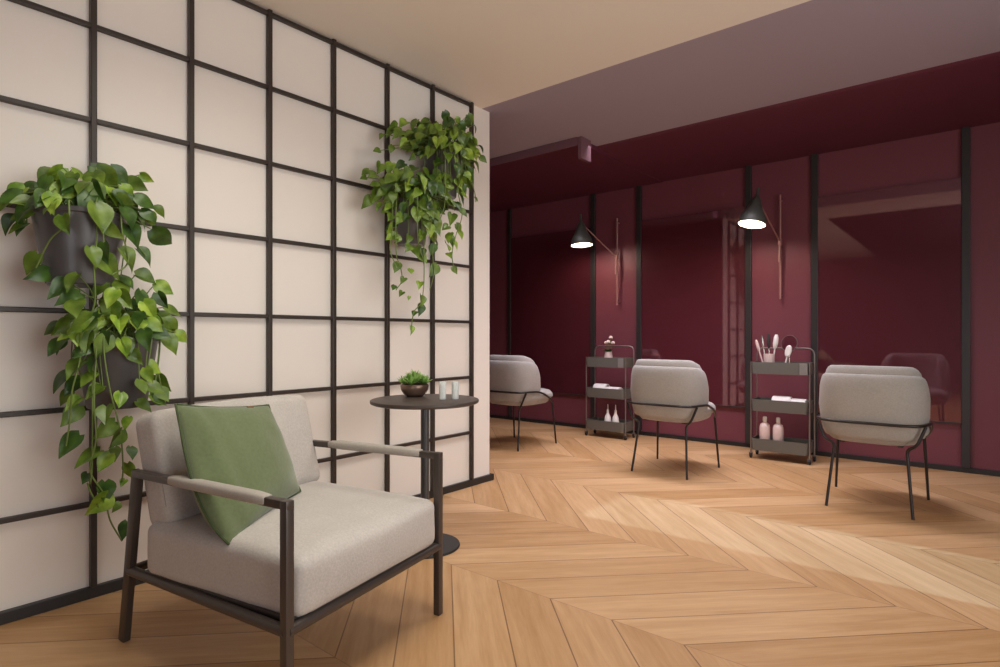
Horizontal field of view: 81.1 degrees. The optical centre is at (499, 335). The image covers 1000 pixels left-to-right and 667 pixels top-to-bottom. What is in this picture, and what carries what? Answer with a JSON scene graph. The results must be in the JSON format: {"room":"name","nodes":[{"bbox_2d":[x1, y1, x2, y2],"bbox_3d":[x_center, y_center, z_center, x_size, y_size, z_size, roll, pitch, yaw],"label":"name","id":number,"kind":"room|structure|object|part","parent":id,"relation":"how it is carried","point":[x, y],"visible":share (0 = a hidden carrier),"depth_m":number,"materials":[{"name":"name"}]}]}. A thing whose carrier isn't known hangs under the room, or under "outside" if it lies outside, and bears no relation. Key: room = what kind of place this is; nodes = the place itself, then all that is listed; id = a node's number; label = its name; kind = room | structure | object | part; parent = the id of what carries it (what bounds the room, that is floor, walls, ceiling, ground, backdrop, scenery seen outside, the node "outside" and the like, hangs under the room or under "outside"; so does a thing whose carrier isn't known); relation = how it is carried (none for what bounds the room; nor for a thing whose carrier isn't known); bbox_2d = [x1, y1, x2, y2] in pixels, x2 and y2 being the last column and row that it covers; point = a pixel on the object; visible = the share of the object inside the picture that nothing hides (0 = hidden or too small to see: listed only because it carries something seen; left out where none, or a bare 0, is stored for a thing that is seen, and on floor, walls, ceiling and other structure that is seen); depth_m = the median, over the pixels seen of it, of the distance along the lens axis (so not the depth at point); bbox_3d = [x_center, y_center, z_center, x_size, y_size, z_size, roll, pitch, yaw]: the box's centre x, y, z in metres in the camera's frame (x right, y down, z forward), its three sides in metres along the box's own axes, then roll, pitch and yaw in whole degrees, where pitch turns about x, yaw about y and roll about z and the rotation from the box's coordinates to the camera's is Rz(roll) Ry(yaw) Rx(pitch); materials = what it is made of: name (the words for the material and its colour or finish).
{"room":"salon","nodes":[
{"label":"salon","id":0,"kind":"room"},
{"bbox_2d":[0,0,488,610],"bbox_3d":[-1.986,-0.290,2.048,0.140,2.680,5.836,0,0,39],"label":"wall","id":1,"kind":"structure","parent":0,"point":[44,58],"depth_m":2.77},
{"bbox_2d":[0,0,473,587],"bbox_3d":[-1.871,-0.312,2.053,0.026,2.635,5.282,0,0,39],"label":"grid","id":2,"kind":"object","parent":1,"relation":"attached to","point":[92,25],"visible":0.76,"depth_m":2.87,"materials":[{"name":"brown metal"}]},
{"bbox_2d":[31,205,126,287],"bbox_3d":[-1.558,-0.320,2.170,0.300,0.270,0.300,0,0,39],"label":"pot","id":3,"kind":"object","parent":2,"relation":"attached to","point":[60,254],"depth_m":2.06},
{"bbox_2d":[0,162,171,312],"bbox_3d":[-1.536,-0.355,2.187,0.372,0.614,0.507,0,0,14],"label":"pothos","id":4,"kind":"object","parent":2,"relation":"attached to","point":[82,226],"visible":1,"depth_m":2.07,"materials":[{"name":"plant"}]},
{"bbox_2d":[44,267,186,540],"bbox_3d":[-1.464,0.248,2.252,0.402,1.042,0.487,0,0,39],"label":"pothos","id":5,"kind":"object","parent":2,"relation":"attached to","point":[117,366],"visible":0.98,"depth_m":2.14,"materials":[{"name":"plant"}]},
{"bbox_2d":[73,337,158,409],"bbox_3d":[-1.486,0.140,2.267,0.284,0.270,0.284,0,0,39],"label":"pot","id":6,"kind":"object","parent":2,"relation":"attached to","point":[123,373],"depth_m":2.17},
{"bbox_2d":[360,159,454,335],"bbox_3d":[-0.541,-0.505,3.411,0.352,1.011,0.659,0,0,39],"label":"pothos","id":7,"kind":"object","parent":2,"relation":"attached to","point":[415,214],"visible":1,"depth_m":3.32,"materials":[{"name":"plant"}]},
{"bbox_2d":[393,197,426,246],"bbox_3d":[-0.525,-0.665,3.451,0.236,0.260,0.236,0,0,39],"label":"pot","id":8,"kind":"object","parent":2,"relation":"attached to","point":[407,229],"depth_m":3.35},
{"bbox_2d":[373,109,486,289],"bbox_3d":[-0.386,-0.876,3.575,0.383,1.175,0.930,0,0,39],"label":"pothos","id":9,"kind":"object","parent":2,"relation":"attached to","point":[447,160],"visible":0.98,"depth_m":3.54,"materials":[{"name":"plant"}]},
{"bbox_2d":[425,150,460,199],"bbox_3d":[-0.357,-0.995,3.656,0.236,0.260,0.236,0,0,39],"label":"pot","id":10,"kind":"object","parent":2,"relation":"attached to","point":[439,155],"depth_m":3.55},
{"bbox_2d":[0,473,493,624],"bbox_3d":[-1.915,1.027,2.006,0.022,0.046,5.862,0,0,39],"label":"baseboard","id":11,"kind":"structure","parent":1,"relation":"attached to","point":[13,614],"depth_m":2.29,"materials":[{"name":"black paint"}]},
{"bbox_2d":[400,383,428,396],"bbox_3d":[-0.446,0.283,3.052,0.148,0.064,0.148,0,0,39],"label":"bowl","id":12,"kind":"object","parent":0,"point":[408,389],"depth_m":3.00,"materials":[{"name":"brown ceramic"}]},
{"bbox_2d":[489,112,489,473],"bbox_3d":[-0.129,-0.290,4.302,0.140,2.680,0.004,0,0,39],"label":"wall","id":13,"kind":"structure","parent":0,"point":[489,112],"depth_m":4.25,"materials":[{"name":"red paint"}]},
{"bbox_2d":[0,417,999,666],"bbox_3d":[-0.588,1.100,2.590,9.000,0.100,8.650,0,0,39],"label":"floor","id":14,"kind":"structure","parent":0,"point":[571,556],"depth_m":2.46,"materials":[{"name":"brown wood"}]},
{"bbox_2d":[118,394,442,666],"bbox_3d":[-0.776,0.647,2.080,0.897,0.814,0.758,0,0,28],"label":"armchair","id":15,"kind":"object","parent":14,"relation":"on","point":[319,549],"visible":0.92,"depth_m":1.86,"materials":[{"name":"beige fabric"}]},
{"bbox_3d":[-1.244,0.746,1.969,0.180,0.615,0.030,0,0,42],"label":"leg","id":16,"kind":"part","parent":15,"relation":"part of","materials":[{"name":"black metal"}]},
{"bbox_3d":[-1.105,0.792,2.253,0.030,0.030,0.628,0,0,28],"label":"rail","id":17,"kind":"part","parent":15,"relation":"part of","materials":[{"name":"black metal"}]},
{"bbox_3d":[-0.911,0.792,1.769,0.796,0.033,0.033,0,0,31],"label":"rail","id":18,"kind":"part","parent":15,"relation":"part of","materials":[{"name":"black metal"}]},
{"bbox_3d":[-0.881,0.452,1.742,0.745,0.024,0.026,0,0,30],"label":"arm rail","id":19,"kind":"part","parent":15,"relation":"part of","materials":[{"name":"black metal"}]},
{"bbox_3d":[-0.715,0.784,2.048,0.684,0.030,0.679,0,0,28],"label":"seat frame","id":20,"kind":"part","parent":15,"relation":"part of","materials":[{"name":"black metal"}]},
{"bbox_2d":[136,394,319,523],"bbox_3d":[-0.996,0.438,2.219,0.183,0.392,0.670,-17,-8,27],"label":"cushion","id":21,"kind":"object","parent":15,"relation":"on","point":[158,434],"depth_m":1.94,"materials":[{"name":"grey fabric"}]},
{"bbox_2d":[174,403,300,544],"bbox_3d":[-0.836,0.419,1.972,0.309,0.406,0.474,0,0,28],"label":"throw pillow","id":22,"kind":"object","parent":15,"relation":"on","point":[241,446],"visible":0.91,"depth_m":1.87,"materials":[{"name":"green fabric"}]},
{"bbox_3d":[-0.570,0.745,1.563,0.026,0.610,0.028,0,0,28],"label":"leg","id":23,"kind":"part","parent":15,"relation":"part of","materials":[{"name":"black metal"}]},
{"bbox_2d":[147,481,434,616],"bbox_3d":[-0.694,0.683,2.039,0.713,0.202,0.682,0,0,28],"label":"seat cushion","id":24,"kind":"object","parent":15,"relation":"on","point":[349,541],"depth_m":1.80,"materials":[{"name":"grey fabric"}]},
{"bbox_3d":[-0.402,0.792,1.884,0.033,0.033,0.725,0,0,28],"label":"rail","id":25,"kind":"part","parent":15,"relation":"part of","materials":[{"name":"black metal"}]},
{"bbox_3d":[-0.557,0.452,2.359,0.745,0.024,0.026,0,0,26],"label":"arm rail","id":26,"kind":"part","parent":15,"relation":"part of","materials":[{"name":"black metal"}]},
{"bbox_3d":[-0.233,0.745,2.205,0.026,0.610,0.028,0,0,28],"label":"leg","id":27,"kind":"part","parent":15,"relation":"part of","materials":[{"name":"black metal"}]},
{"bbox_2d":[370,394,478,558],"bbox_3d":[-0.375,0.682,2.920,0.540,0.735,0.540,0,0,39],"label":"side table","id":28,"kind":"object","parent":14,"relation":"on","point":[427,402],"visible":0.62,"depth_m":2.90,"materials":[{"name":"metal"}]},
{"bbox_2d":[397,368,432,396],"bbox_3d":[-0.439,0.242,3.050,0.187,0.145,0.188,0,0,39],"label":"potted succulent","id":29,"kind":"object","parent":28,"relation":"on","point":[409,387],"visible":1,"depth_m":3.01,"materials":[{"name":"green plant"}]},
{"bbox_2d":[439,381,445,399],"bbox_3d":[-0.285,0.271,2.901,0.037,0.088,0.037,0,0,39],"label":"glass","id":30,"kind":"object","parent":28,"relation":"on","point":[442,384],"visible":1,"depth_m":2.89,"materials":[{"name":"white"}]},
{"bbox_2d":[452,381,458,398],"bbox_3d":[-0.224,0.271,2.924,0.037,0.088,0.037,0,0,39],"label":"glass","id":31,"kind":"object","parent":28,"relation":"on","point":[455,384],"visible":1,"depth_m":2.91,"materials":[{"name":"white"}]},
{"bbox_2d":[490,355,556,450],"bbox_3d":[0.173,0.615,5.668,0.598,0.873,0.658,0,0,39],"label":"salon chair","id":32,"kind":"object","parent":14,"relation":"on","point":[514,379],"visible":0.83,"depth_m":5.39,"materials":[{"name":"grey fabric"}]},
{"bbox_3d":[0.143,0.846,6.023,0.019,0.410,0.062,0,0,15],"label":"leg","id":33,"kind":"part","parent":32,"relation":"part of","materials":[{"name":"black metal"}]},
{"bbox_3d":[0.189,0.578,5.686,0.556,0.148,0.610,0,0,39],"label":"seat","id":34,"kind":"part","parent":32,"relation":"part of","materials":[{"name":"grey fabric"}]},
{"bbox_3d":[0.194,0.784,5.326,0.106,0.535,0.079,0,0,39],"label":"leg","id":35,"kind":"part","parent":32,"relation":"part of","materials":[{"name":"black metal"}]},
{"bbox_3d":[0.527,0.846,5.706,0.062,0.410,0.019,0,0,-26],"label":"leg","id":36,"kind":"part","parent":32,"relation":"part of","materials":[{"name":"black metal"}]},
{"bbox_2d":[585,345,635,439],"bbox_3d":[1.145,0.574,6.100,0.486,0.952,0.247,0,0,39],"label":"trolley","id":37,"kind":"object","parent":14,"relation":"on","point":[596,423],"visible":0.96,"depth_m":6.02,"materials":[{"name":"grey metal"}]},
{"bbox_3d":[0.914,0.613,6.179,0.013,0.785,0.012,0,0,39],"label":"post","id":38,"kind":"part","parent":37,"relation":"part of","materials":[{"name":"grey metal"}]},
{"bbox_2d":[593,383,609,388],"bbox_3d":[1.065,0.558,6.137,0.140,0.120,0.150,0,0,35],"label":"rolled towel","id":39,"kind":"object","parent":37,"relation":"in","point":[596,385],"visible":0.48,"depth_m":6.10,"materials":[{"name":"white fabric"}]},
{"bbox_2d":[604,404,610,421],"bbox_3d":[1.119,0.839,6.061,0.076,0.264,0.076,0,0,39],"label":"bottle","id":40,"kind":"object","parent":37,"relation":"in","point":[607,416],"visible":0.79,"depth_m":6.04,"materials":[{"name":"white plastic"}]},
{"bbox_2d":[586,386,630,398],"bbox_3d":[1.147,0.590,6.103,0.440,0.100,0.240,0,0,39],"label":"tray","id":41,"kind":"object","parent":37,"relation":"on","point":[625,393],"depth_m":5.99,"materials":[{"name":"grey metal"}]},
{"bbox_2d":[603,336,614,357],"bbox_3d":[1.130,0.158,6.079,0.129,0.320,0.130,0,0,39],"label":"flower vase","id":42,"kind":"object","parent":37,"relation":"on","point":[608,354],"visible":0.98,"depth_m":6.05,"materials":[{"name":"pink ceramic"}]},
{"bbox_2d":[586,356,632,367],"bbox_3d":[1.147,0.272,6.103,0.440,0.100,0.240,0,0,39],"label":"tray","id":43,"kind":"object","parent":37,"relation":"on","point":[615,362],"depth_m":6.00,"materials":[{"name":"grey metal"}]},
{"bbox_2d":[586,417,632,432],"bbox_3d":[1.147,0.925,6.103,0.440,0.100,0.240,0,0,39],"label":"tray","id":44,"kind":"object","parent":37,"relation":"on","point":[596,423],"depth_m":6.01,"materials":[{"name":"grey metal"}]},
{"bbox_2d":[606,386,622,389],"bbox_3d":[1.181,0.573,6.043,0.150,0.097,0.121,0,0,42],"label":"rolled towel","id":45,"kind":"object","parent":37,"relation":"in","point":[608,387],"visible":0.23,"depth_m":6.02,"materials":[{"name":"white fabric"}]},
{"bbox_2d":[612,405,618,421],"bbox_3d":[1.189,0.839,6.004,0.076,0.264,0.076,0,0,39],"label":"bottle","id":46,"kind":"object","parent":37,"relation":"in","point":[615,418],"visible":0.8,"depth_m":5.99,"materials":[{"name":"white plastic"}]},
{"bbox_3d":[1.215,0.272,5.887,0.060,0.094,0.006,0,0,39],"label":"clip plate","id":47,"kind":"part","parent":37,"relation":"part of","materials":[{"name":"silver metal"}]},
{"bbox_3d":[1.266,0.613,5.889,0.013,0.785,0.012,0,0,39],"label":"post","id":48,"kind":"part","parent":37,"relation":"part of","materials":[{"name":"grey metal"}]},
{"bbox_2d":[627,359,719,479],"bbox_3d":[1.373,0.615,4.615,0.598,0.873,0.658,0,0,39],"label":"salon chair","id":49,"kind":"object","parent":14,"relation":"on","point":[677,391],"visible":1,"depth_m":4.36,"materials":[{"name":"grey fabric"}]},
{"bbox_3d":[1.033,0.784,4.570,0.106,0.535,0.079,0,0,39],"label":"leg","id":50,"kind":"part","parent":49,"relation":"part of","materials":[{"name":"black metal"}]},
{"bbox_3d":[1.342,0.846,4.970,0.019,0.410,0.062,0,0,15],"label":"leg","id":51,"kind":"part","parent":49,"relation":"part of","materials":[{"name":"black metal"}]},
{"bbox_3d":[1.388,0.578,4.634,0.556,0.148,0.610,0,0,39],"label":"seat","id":52,"kind":"part","parent":49,"relation":"part of","materials":[{"name":"grey fabric"}]},
{"bbox_3d":[1.393,0.784,4.274,0.106,0.535,0.079,0,0,39],"label":"leg","id":53,"kind":"part","parent":49,"relation":"part of","materials":[{"name":"black metal"}]},
{"bbox_3d":[1.727,0.846,4.654,0.062,0.410,0.019,0,0,-26],"label":"leg","id":54,"kind":"part","parent":49,"relation":"part of","materials":[{"name":"black metal"}]},
{"bbox_2d":[749,347,816,464],"bbox_3d":[2.398,0.574,4.964,0.486,0.952,0.247,0,0,39],"label":"trolley","id":55,"kind":"object","parent":14,"relation":"on","point":[795,446],"visible":0.98,"depth_m":4.89,"materials":[{"name":"grey metal"}]},
{"bbox_3d":[2.167,0.613,5.042,0.013,0.785,0.012,0,0,39],"label":"post","id":56,"kind":"part","parent":55,"relation":"part of","materials":[{"name":"grey metal"}]},
{"bbox_2d":[759,416,769,439],"bbox_3d":[2.269,0.830,5.004,0.084,0.282,0.084,0,0,39],"label":"bottle","id":57,"kind":"object","parent":55,"relation":"in","point":[764,428],"visible":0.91,"depth_m":4.97,"materials":[{"name":"pink plastic"}]},
{"bbox_2d":[763,354,774,361],"bbox_3d":[2.311,0.235,5.015,0.088,0.165,0.088,0,0,39],"label":"cup","id":58,"kind":"object","parent":55,"relation":"on","point":[767,357],"visible":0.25,"depth_m":4.98,"materials":[{"name":"pink ceramic"}]},
{"bbox_2d":[755,340,762,361],"bbox_3d":[2.253,0.169,5.052,0.088,0.276,0.027,0,0,39],"label":"brush","id":59,"kind":"object","parent":58,"relation":"in","point":[756,341],"visible":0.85,"depth_m":5.05,"materials":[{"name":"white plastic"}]},
{"bbox_2d":[761,335,764,353],"bbox_3d":[2.272,0.149,5.023,0.054,0.315,0.023,0,0,39],"label":"brush","id":60,"kind":"object","parent":58,"relation":"in","point":[762,339],"visible":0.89,"depth_m":5.02,"materials":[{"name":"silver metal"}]},
{"bbox_2d":[767,334,770,353],"bbox_3d":[2.315,0.144,5.034,0.032,0.324,0.033,0,0,24],"label":"brush","id":61,"kind":"object","parent":58,"relation":"in","point":[768,335],"visible":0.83,"depth_m":5.02,"materials":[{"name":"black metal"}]},
{"bbox_2d":[773,334,778,355],"bbox_3d":[2.346,0.147,4.986,0.060,0.320,0.042,0,0,39],"label":"brush","id":62,"kind":"object","parent":58,"relation":"in","point":[776,338],"visible":0.88,"depth_m":4.97,"materials":[{"name":"white plastic"}]},
{"bbox_2d":[773,417,783,440],"bbox_3d":[2.353,0.830,4.941,0.084,0.282,0.084,0,0,39],"label":"bottle","id":63,"kind":"object","parent":55,"relation":"in","point":[778,430],"visible":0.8,"depth_m":4.91,"materials":[{"name":"pink plastic"}]},
{"bbox_2d":[771,396,791,400],"bbox_3d":[2.388,0.564,4.944,0.145,0.111,0.139,0,0,37],"label":"rolled towel","id":64,"kind":"object","parent":55,"relation":"in","point":[777,398],"visible":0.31,"depth_m":4.91,"materials":[{"name":"white fabric"}]},
{"bbox_2d":[752,361,813,375],"bbox_3d":[2.401,0.272,4.967,0.440,0.100,0.240,0,0,39],"label":"tray","id":65,"kind":"object","parent":55,"relation":"on","point":[758,367],"depth_m":4.87,"materials":[{"name":"grey metal"}]},
{"bbox_2d":[752,397,813,414],"bbox_3d":[2.401,0.590,4.967,0.440,0.100,0.240,0,0,39],"label":"tray","id":66,"kind":"object","parent":55,"relation":"on","point":[765,404],"depth_m":4.87,"materials":[{"name":"grey metal"}]},
{"bbox_2d":[752,434,813,455],"bbox_3d":[2.401,0.925,4.967,0.440,0.100,0.240,0,0,39],"label":"tray","id":67,"kind":"object","parent":55,"relation":"on","point":[795,446],"depth_m":4.89,"materials":[{"name":"grey metal"}]},
{"bbox_2d":[785,345,791,362],"bbox_3d":[2.405,0.198,4.892,0.075,0.243,0.022,0,0,39],"label":"brush","id":68,"kind":"object","parent":55,"relation":"on","point":[788,350],"visible":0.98,"depth_m":4.88,"materials":[{"name":"white plastic"}]},
{"bbox_2d":[781,335,797,362],"bbox_3d":[2.443,0.155,4.932,0.121,0.326,0.090,0,0,19],"label":"mirror","id":69,"kind":"object","parent":55,"relation":"on","point":[791,340],"visible":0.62,"depth_m":4.93,"materials":[{"name":"red mirror"}]},
{"bbox_3d":[2.443,0.063,4.932,0.025,0.134,0.134,0,0,-37],"label":"glass","id":70,"kind":"part","parent":69,"relation":"part of","materials":[{"name":"red mirror"}]},
{"bbox_2d":[791,398,807,401],"bbox_3d":[2.490,0.571,4.861,0.115,0.100,0.125,0,0,43],"label":"rolled towel","id":71,"kind":"object","parent":55,"relation":"in","point":[792,399],"visible":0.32,"depth_m":4.83,"materials":[{"name":"white fabric"}]},
{"bbox_3d":[2.469,0.272,4.750,0.060,0.094,0.006,0,0,39],"label":"clip plate","id":72,"kind":"part","parent":55,"relation":"part of","materials":[{"name":"silver metal"}]},
{"bbox_3d":[2.519,0.613,4.752,0.013,0.785,0.012,0,0,39],"label":"post","id":73,"kind":"part","parent":55,"relation":"part of","materials":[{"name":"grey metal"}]},
{"bbox_2d":[816,365,932,519],"bbox_3d":[2.368,0.615,3.692,0.598,0.873,0.658,0,0,39],"label":"salon chair","id":74,"kind":"object","parent":14,"relation":"on","point":[880,405],"visible":1,"depth_m":3.45,"materials":[{"name":"grey fabric"}]},
{"bbox_3d":[2.028,0.784,3.647,0.106,0.535,0.079,0,0,39],"label":"leg","id":75,"kind":"part","parent":74,"relation":"part of","materials":[{"name":"black metal"}]},
{"bbox_3d":[2.337,0.846,4.047,0.019,0.410,0.062,0,0,15],"label":"leg","id":76,"kind":"part","parent":74,"relation":"part of","materials":[{"name":"black metal"}]},
{"bbox_3d":[2.383,0.578,3.711,0.556,0.148,0.610,0,0,39],"label":"seat","id":77,"kind":"part","parent":74,"relation":"part of","materials":[{"name":"grey fabric"}]},
{"bbox_3d":[2.388,0.784,3.350,0.106,0.535,0.079,0,0,39],"label":"leg","id":78,"kind":"part","parent":74,"relation":"part of","materials":[{"name":"black metal"}]},
{"bbox_3d":[2.722,0.846,3.730,0.062,0.410,0.019,0,0,-26],"label":"leg","id":79,"kind":"part","parent":74,"relation":"part of","materials":[{"name":"black metal"}]},
{"bbox_2d":[246,0,999,158],"bbox_3d":[-0.588,-1.690,2.589,8.800,0.120,8.450,0,0,39],"label":"ceiling","id":80,"kind":"structure","parent":0,"point":[813,47],"depth_m":3.32,"materials":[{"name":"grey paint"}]},
{"bbox_2d":[490,137,577,166],"bbox_3d":[-0.890,-1.595,6.037,3.950,0.070,0.012,0,0,39],"label":"trim","id":81,"kind":"structure","parent":80,"relation":"attached to","point":[571,142],"depth_m":5.05,"materials":[{"name":"red paint"}]},
{"bbox_2d":[578,136,590,162],"bbox_3d":[0.699,-1.540,4.827,0.035,0.180,0.150,0,0,39],"label":"trim","id":82,"kind":"structure","parent":80,"relation":"attached to","point":[584,145],"depth_m":4.79,"materials":[{"name":"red paint"}]},
{"bbox_2d":[490,122,999,470],"bbox_3d":[2.073,-0.290,5.820,8.800,2.680,0.120,0,0,39],"label":"wall","id":83,"kind":"structure","parent":0,"point":[932,157],"depth_m":5.33,"materials":[{"name":"red paint"}]},
{"bbox_2d":[508,209,511,416],"bbox_3d":[0.125,-0.295,7.324,0.036,2.610,0.035,0,0,39],"label":"trim","id":84,"kind":"structure","parent":83,"relation":"attached to","point":[509,210],"depth_m":7.31,"materials":[{"name":"grey metal"}]},
{"bbox_2d":[511,228,589,395],"bbox_3d":[0.585,-0.270,6.950,1.150,1.900,0.028,0,0,39],"label":"wall mirror","id":85,"kind":"object","parent":83,"relation":"attached to","point":[550,277],"visible":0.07,"depth_m":6.90,"materials":[{"name":"red mirror"}]},
{"bbox_3d":[0.585,0.674,6.950,1.150,0.012,0.028,0,0,39],"label":"rail","id":86,"kind":"part","parent":85,"relation":"part of","materials":[{"name":"grey metal"}]},
{"bbox_2d":[490,144,661,212],"bbox_3d":[-0.361,-1.612,6.678,3.950,0.036,1.650,0,0,39],"label":"ceiling","id":87,"kind":"structure","parent":83,"relation":"attached to","point":[558,175],"depth_m":5.91,"materials":[{"name":"red paint"}]},
{"bbox_2d":[590,194,595,417],"bbox_3d":[1.048,-0.295,6.564,0.055,2.610,0.035,0,0,39],"label":"trim","id":88,"kind":"structure","parent":83,"relation":"attached to","point":[592,196],"depth_m":6.55,"materials":[{"name":"grey metal"}]},
{"bbox_2d":[571,214,619,304],"bbox_3d":[1.014,-0.811,6.261,0.604,0.952,0.224,0,0,-36],"label":"wall lamp","id":89,"kind":"object","parent":83,"relation":"attached to","point":[581,238],"visible":1,"depth_m":6.19,"materials":[{"name":"black metal"}]},
{"bbox_3d":[0.861,-1.117,6.148,0.224,0.340,0.224,0,0,39],"label":"lamp shade","id":90,"kind":"part","parent":89,"relation":"part of","materials":[{"name":"black metal"}]},
{"bbox_3d":[1.055,-1.025,6.243,0.442,0.350,0.012,0,0,-22],"label":"arm","id":91,"kind":"part","parent":89,"relation":"part of","materials":[{"name":"gold metal"}]},
{"bbox_3d":[1.270,-0.807,6.339,0.020,0.945,0.019,0,0,39],"label":"wall rail","id":92,"kind":"part","parent":89,"relation":"part of","materials":[{"name":"gold metal"}]},
{"bbox_2d":[636,185,641,430],"bbox_3d":[1.480,-0.295,6.208,0.055,2.610,0.035,0,0,39],"label":"trim","id":93,"kind":"structure","parent":83,"relation":"attached to","point":[638,188],"depth_m":6.20,"materials":[{"name":"grey metal"}]},
{"bbox_2d":[641,207,744,407],"bbox_3d":[1.912,-0.270,5.857,1.058,1.900,0.028,0,0,39],"label":"wall mirror","id":94,"kind":"object","parent":83,"relation":"attached to","point":[693,265],"visible":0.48,"depth_m":5.80,"materials":[{"name":"red mirror"}]},
{"bbox_3d":[1.912,0.674,5.857,1.058,0.012,0.028,0,0,39],"label":"rail","id":95,"kind":"part","parent":94,"relation":"part of","materials":[{"name":"grey metal"}]},
{"bbox_2d":[490,414,999,476],"bbox_3d":[2.029,1.030,5.766,8.800,0.040,0.018,0,0,39],"label":"baseboard","id":96,"kind":"structure","parent":83,"relation":"attached to","point":[724,442],"depth_m":5.08,"materials":[{"name":"black paint"}]},
{"bbox_2d":[745,165,751,443],"bbox_3d":[2.340,-0.295,5.500,0.055,2.610,0.035,0,0,39],"label":"trim","id":97,"kind":"structure","parent":83,"relation":"attached to","point":[748,169],"depth_m":5.48,"materials":[{"name":"grey metal"}]},
{"bbox_2d":[738,187,781,298],"bbox_3d":[2.303,-0.810,5.166,0.224,0.951,0.610,0,0,44],"label":"wall lamp","id":98,"kind":"object","parent":83,"relation":"attached to","point":[754,216],"visible":1,"depth_m":5.04,"materials":[{"name":"black metal"}]},
{"bbox_3d":[2.170,-1.111,5.026,0.224,0.349,0.224,0,0,39],"label":"lamp shade","id":99,"kind":"part","parent":98,"relation":"part of","materials":[{"name":"black metal"}]},
{"bbox_3d":[2.371,-1.025,5.159,0.399,0.350,0.012,0,0,-37],"label":"arm","id":100,"kind":"part","parent":98,"relation":"part of","materials":[{"name":"gold metal"}]},
{"bbox_3d":[2.540,-0.807,5.293,0.020,0.945,0.019,0,0,39],"label":"wall rail","id":101,"kind":"part","parent":98,"relation":"part of","materials":[{"name":"gold metal"}]},
{"bbox_2d":[597,51,999,181],"bbox_3d":[3.130,-1.615,3.997,4.850,0.030,1.350,0,0,39],"label":"ceiling","id":102,"kind":"structure","parent":83,"relation":"attached to","point":[956,95],"depth_m":4.40,"materials":[{"name":"red paint"}]},
{"bbox_2d":[811,154,817,450],"bbox_3d":[2.771,-0.295,5.144,0.055,2.610,0.035,0,0,39],"label":"trim","id":103,"kind":"structure","parent":83,"relation":"attached to","point":[814,157],"depth_m":5.13,"materials":[{"name":"grey metal"}]},
{"bbox_2d":[818,178,960,423],"bbox_3d":[3.175,-0.270,4.816,0.986,1.900,0.028,0,0,39],"label":"wall mirror","id":104,"kind":"object","parent":83,"relation":"attached to","point":[889,258],"visible":0.9,"depth_m":4.76,"materials":[{"name":"red mirror"}]},
{"bbox_3d":[3.175,0.674,4.816,0.986,0.012,0.028,0,0,39],"label":"rail","id":105,"kind":"part","parent":104,"relation":"part of","materials":[{"name":"grey metal"}]},
{"bbox_2d":[961,126,970,467],"bbox_3d":[3.575,-0.295,4.482,0.055,2.610,0.035,0,0,39],"label":"trim","id":106,"kind":"structure","parent":83,"relation":"attached to","point":[965,131],"depth_m":4.47,"materials":[{"name":"grey metal"}]}
]}

